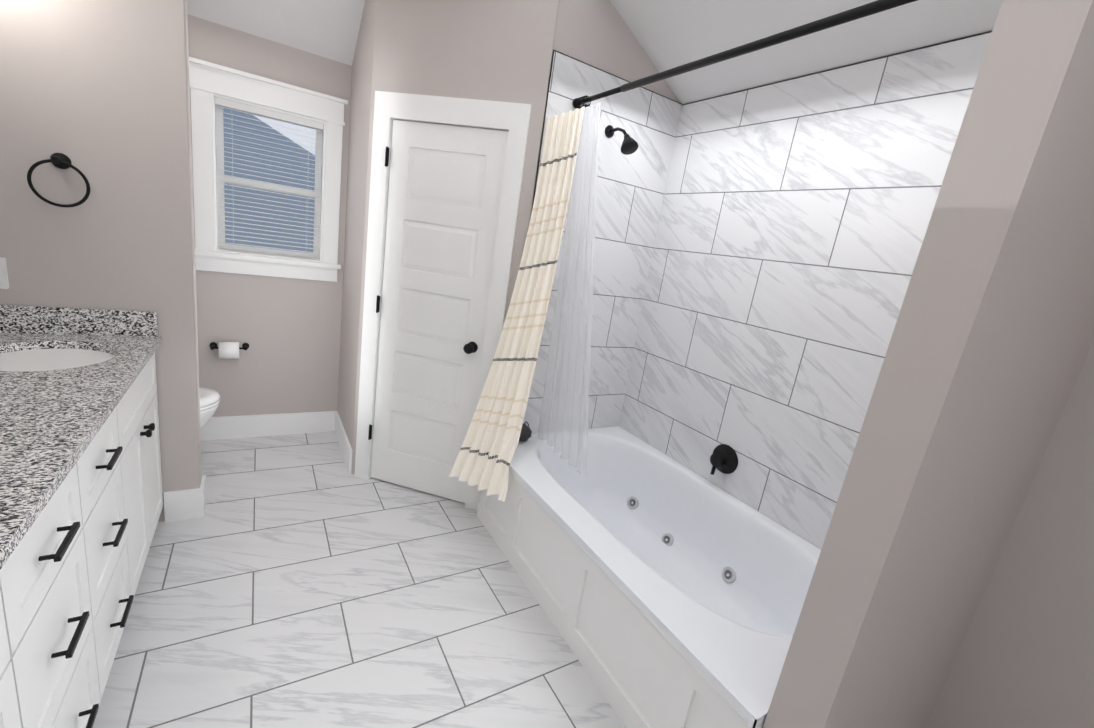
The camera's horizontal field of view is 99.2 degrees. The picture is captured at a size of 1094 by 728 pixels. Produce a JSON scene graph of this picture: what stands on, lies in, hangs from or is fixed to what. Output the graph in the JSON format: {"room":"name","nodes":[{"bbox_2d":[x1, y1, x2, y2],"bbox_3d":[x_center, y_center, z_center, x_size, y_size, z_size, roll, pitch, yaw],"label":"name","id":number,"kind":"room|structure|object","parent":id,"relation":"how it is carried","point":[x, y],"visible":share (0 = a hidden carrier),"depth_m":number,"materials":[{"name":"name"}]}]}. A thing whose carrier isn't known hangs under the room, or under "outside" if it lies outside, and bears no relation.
{"room":"bathroom","nodes":[
{"label":"bathroom","id":0,"kind":"room"},
{"bbox_2d":[0,304,159,335],"bbox_3d":[-1.900,-0.172,1.862,0.532,0.105,0.020,0,16,-32],"label":"backsplash","id":1,"kind":"structure","parent":0,"relation":"attached to","point":[13,318],"depth_m":1.87,"materials":[{"name":"grey stone"}]},
{"bbox_2d":[0,0,201,521],"bbox_3d":[-1.832,-0.590,1.848,0.680,2.765,0.115,0,16,-32],"label":"wall","id":2,"kind":"structure","parent":0,"point":[97,92],"depth_m":1.79,"materials":[{"name":"paint"}]},
{"bbox_2d":[0,257,8,288],"bbox_3d":[-2.051,-0.338,1.723,0.072,0.116,0.008,0,16,-32],"label":"electrical outlet plate","id":3,"kind":"object","parent":2,"relation":"attached to","point":[4,282],"visible":1,"depth_m":1.74,"materials":[{"name":"plastic"}]},
{"bbox_2d":[27,153,89,207],"bbox_3d":[-1.804,-0.681,1.725,0.167,0.193,0.062,0,16,-32],"label":"towel ring","id":4,"kind":"object","parent":2,"relation":"attached to","point":[60,160],"visible":0.98,"depth_m":1.72,"materials":[{"name":"black metal"}]},
{"bbox_2d":[187,14,351,416],"bbox_3d":[-1.990,-0.849,2.801,1.416,2.765,0.100,0,16,-32],"label":"wall","id":5,"kind":"structure","parent":0,"point":[288,330],"depth_m":3.02,"materials":[{"name":"paint"}]},
{"bbox_2d":[210,342,248,358],"bbox_3d":[-1.993,-0.089,2.920,0.210,0.104,0.124,0,16,-32],"label":"toilet paper holder","id":6,"kind":"object","parent":5,"relation":"attached to","point":[229,350],"visible":1,"depth_m":2.88,"materials":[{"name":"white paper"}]},
{"bbox_2d":[201,411,330,440],"bbox_3d":[-2.151,0.421,3.062,1.416,0.155,0.015,0,16,-32],"label":"baseboard","id":7,"kind":"structure","parent":5,"relation":"attached to","point":[243,426],"depth_m":3.19,"materials":[{"name":"white wood"}]},
{"bbox_2d":[189,57,347,281],"bbox_3d":[-1.699,-1.115,2.871,0.810,1.130,0.148,0,16,-32],"label":"window","id":8,"kind":"structure","parent":5,"relation":"in","point":[216,90],"depth_m":2.82,"materials":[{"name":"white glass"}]},
{"bbox_2d":[187,0,364,65],"bbox_3d":[-1.660,-1.955,2.269,1.616,0.392,0.527,0,16,-32],"label":"ceiling slope","id":9,"kind":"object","parent":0,"point":[328,29],"visible":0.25,"depth_m":2.57,"materials":[{"name":"paint"}]},
{"bbox_2d":[337,0,375,473],"bbox_3d":[-1.168,-0.777,2.914,0.100,2.815,0.786,0,16,-32],"label":"wall","id":10,"kind":"structure","parent":0,"point":[361,89],"depth_m":2.78,"materials":[{"name":"paint"}]},
{"bbox_2d":[331,411,351,472],"bbox_3d":[-1.381,0.517,3.150,0.015,0.155,0.650,0,16,-32],"label":"baseboard","id":11,"kind":"structure","parent":10,"relation":"attached to","point":[336,424],"depth_m":3.12,"materials":[{"name":"white wood"}]},
{"bbox_2d":[92,431,625,727],"bbox_3d":[-0.275,1.204,1.471,3.130,0.050,5.147,0,16,-32],"label":"floor","id":12,"kind":"structure","parent":0,"point":[305,580],"depth_m":1.84,"materials":[{"name":"tile"}]},
{"bbox_2d":[0,340,162,727],"bbox_3d":[-1.422,0.638,1.088,0.572,0.885,2.216,0,16,-32],"label":"bathroom vanity","id":13,"kind":"object","parent":12,"relation":"on","point":[81,498],"depth_m":1.16,"materials":[{"name":"white wood"}]},
{"bbox_2d":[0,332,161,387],"bbox_3d":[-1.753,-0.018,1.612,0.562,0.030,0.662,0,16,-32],"label":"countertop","id":14,"kind":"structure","parent":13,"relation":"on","point":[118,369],"depth_m":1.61,"materials":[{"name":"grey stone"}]},
{"bbox_2d":[0,344,111,367],"bbox_3d":[-1.756,0.068,1.639,0.377,0.172,0.409,0,16,-32],"label":"sink","id":15,"kind":"object","parent":14,"relation":"in","point":[11,355],"depth_m":1.68,"materials":[{"name":"white ceramic"}]},
{"bbox_2d":[163,475,206,514],"bbox_3d":[-2.049,0.645,2.214,0.695,0.155,0.015,0,16,-32],"label":"baseboard","id":16,"kind":"structure","parent":12,"relation":"on","point":[186,504],"depth_m":2.24,"materials":[{"name":"white wood"}]},
{"bbox_2d":[199,387,220,428],"bbox_3d":[-2.188,0.221,2.482,0.735,0.803,0.440,0,16,-32],"label":"toilet","id":17,"kind":"object","parent":12,"relation":"on","point":[209,401],"visible":0.1,"depth_m":2.59,"materials":[{"name":"ceramic"}]},
{"bbox_2d":[477,426,820,727],"bbox_3d":[0.476,0.762,2.127,0.959,0.710,1.705,0,16,-32],"label":"bathtub","id":18,"kind":"object","parent":12,"relation":"on","point":[666,591],"visible":0.94,"depth_m":1.98,"materials":[{"name":"ceramic"}]},
{"bbox_2d":[519,421,531,441],"bbox_3d":[-0.133,0.368,2.544,0.107,0.110,0.101,0,16,-32],"label":"faucet","id":19,"kind":"object","parent":18,"relation":"on","point":[525,433],"visible":0.67,"depth_m":2.51,"materials":[{"name":"black metal"}]},
{"bbox_2d":[352,0,559,473],"bbox_3d":[-0.558,-0.563,2.525,0.928,2.765,0.100,12,14,12],"label":"wall","id":20,"kind":"structure","parent":0,"point":[496,50],"depth_m":2.25,"materials":[{"name":"paint"}]},
{"bbox_2d":[368,120,507,502],"bbox_3d":[-0.647,-0.215,2.554,0.649,2.033,0.113,12,14,12],"label":"closet door","id":21,"kind":"structure","parent":20,"relation":"in","point":[444,191],"depth_m":2.53,"materials":[{"name":"white wood"}]},
{"bbox_2d":[354,91,530,510],"bbox_3d":[-0.619,-0.277,2.590,0.829,2.167,0.118,12,14,12],"label":"door frame","id":22,"kind":"structure","parent":20,"relation":"attached to","point":[512,119],"depth_m":2.41,"materials":[{"name":"white wood"}]},
{"bbox_2d":[553,0,679,102],"bbox_3d":[0.211,-0.478,2.657,0.866,2.765,0.100,0,16,-32],"label":"wall","id":23,"kind":"structure","parent":0,"point":[597,34],"depth_m":2.25,"materials":[{"name":"paint tile"}]},
{"bbox_2d":[523,50,681,433],"bbox_3d":[0.216,-0.293,2.658,0.855,2.410,0.007,0,16,-32],"label":"wall tile","id":24,"kind":"structure","parent":23,"relation":"attached to","point":[630,192],"depth_m":2.61,"materials":[{"name":"white tile"}]},
{"bbox_2d":[605,125,637,154],"bbox_3d":[0.373,-1.127,2.330,0.088,0.155,0.226,0,16,-32],"label":"shower head","id":25,"kind":"object","parent":24,"relation":"attached to","point":[629,145],"visible":1,"depth_m":2.29},
{"bbox_2d":[572,0,917,107],"bbox_3d":[0.575,-1.035,1.577,0.044,0.044,1.710,0,16,-32],"label":"curtain rod","id":26,"kind":"object","parent":24,"relation":"attached to","point":[868,9],"visible":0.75,"depth_m":1.41,"materials":[{"name":"black metal"}]},
{"bbox_2d":[448,95,590,500],"bbox_3d":[-0.084,-0.296,2.216,0.495,1.956,0.410,0,16,-32],"label":"shower curtain","id":27,"kind":"object","parent":26,"relation":"hanging from","point":[487,450],"visible":0.98,"depth_m":2.33,"materials":[{"name":"fabric"}]},
{"bbox_2d":[538,104,600,473],"bbox_3d":[0.180,-0.349,2.258,0.059,1.696,0.515,0,16,-32],"label":"curtain liner","id":28,"kind":"object","parent":26,"relation":"hanging from","point":[566,278],"visible":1,"depth_m":2.30,"materials":[{"name":"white plastic"}]},
{"bbox_2d":[619,31,991,548],"bbox_3d":[1.011,-0.052,2.181,0.007,2.405,1.712,0,16,-32],"label":"wall tile","id":29,"kind":"structure","parent":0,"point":[795,217],"depth_m":2.06,"materials":[{"name":"white tile"}]},
{"bbox_2d":[610,0,1001,103],"bbox_3d":[1.408,-1.137,0.901,0.720,0.420,3.814,0,16,-32],"label":"ceiling","id":30,"kind":"structure","parent":0,"point":[669,34],"depth_m":1.94,"materials":[{"name":"paint"}]},
{"bbox_2d":[763,0,1093,727],"bbox_3d":[1.107,0.029,1.149,0.931,2.765,0.116,0,16,-32],"label":"wall","id":31,"kind":"structure","parent":0,"point":[991,342],"depth_m":0.96,"materials":[{"name":"paint"}]},
{"bbox_2d":[925,340,1093,727],"bbox_3d":[1.535,0.023,1.436,0.100,2.765,3.714,0,16,-32],"label":"wall","id":32,"kind":"structure","parent":0,"point":[1024,657],"depth_m":1.40,"materials":[{"name":"paint"}]},
{"label":"outside","id":33,"kind":"structure","parent":0,"visible":0},
{"bbox_2d":[223,108,315,253],"bbox_3d":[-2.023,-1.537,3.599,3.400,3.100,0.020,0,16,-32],"label":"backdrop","id":34,"kind":"structure","parent":33,"point":[265,143],"depth_m":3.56,"materials":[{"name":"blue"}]}
]}

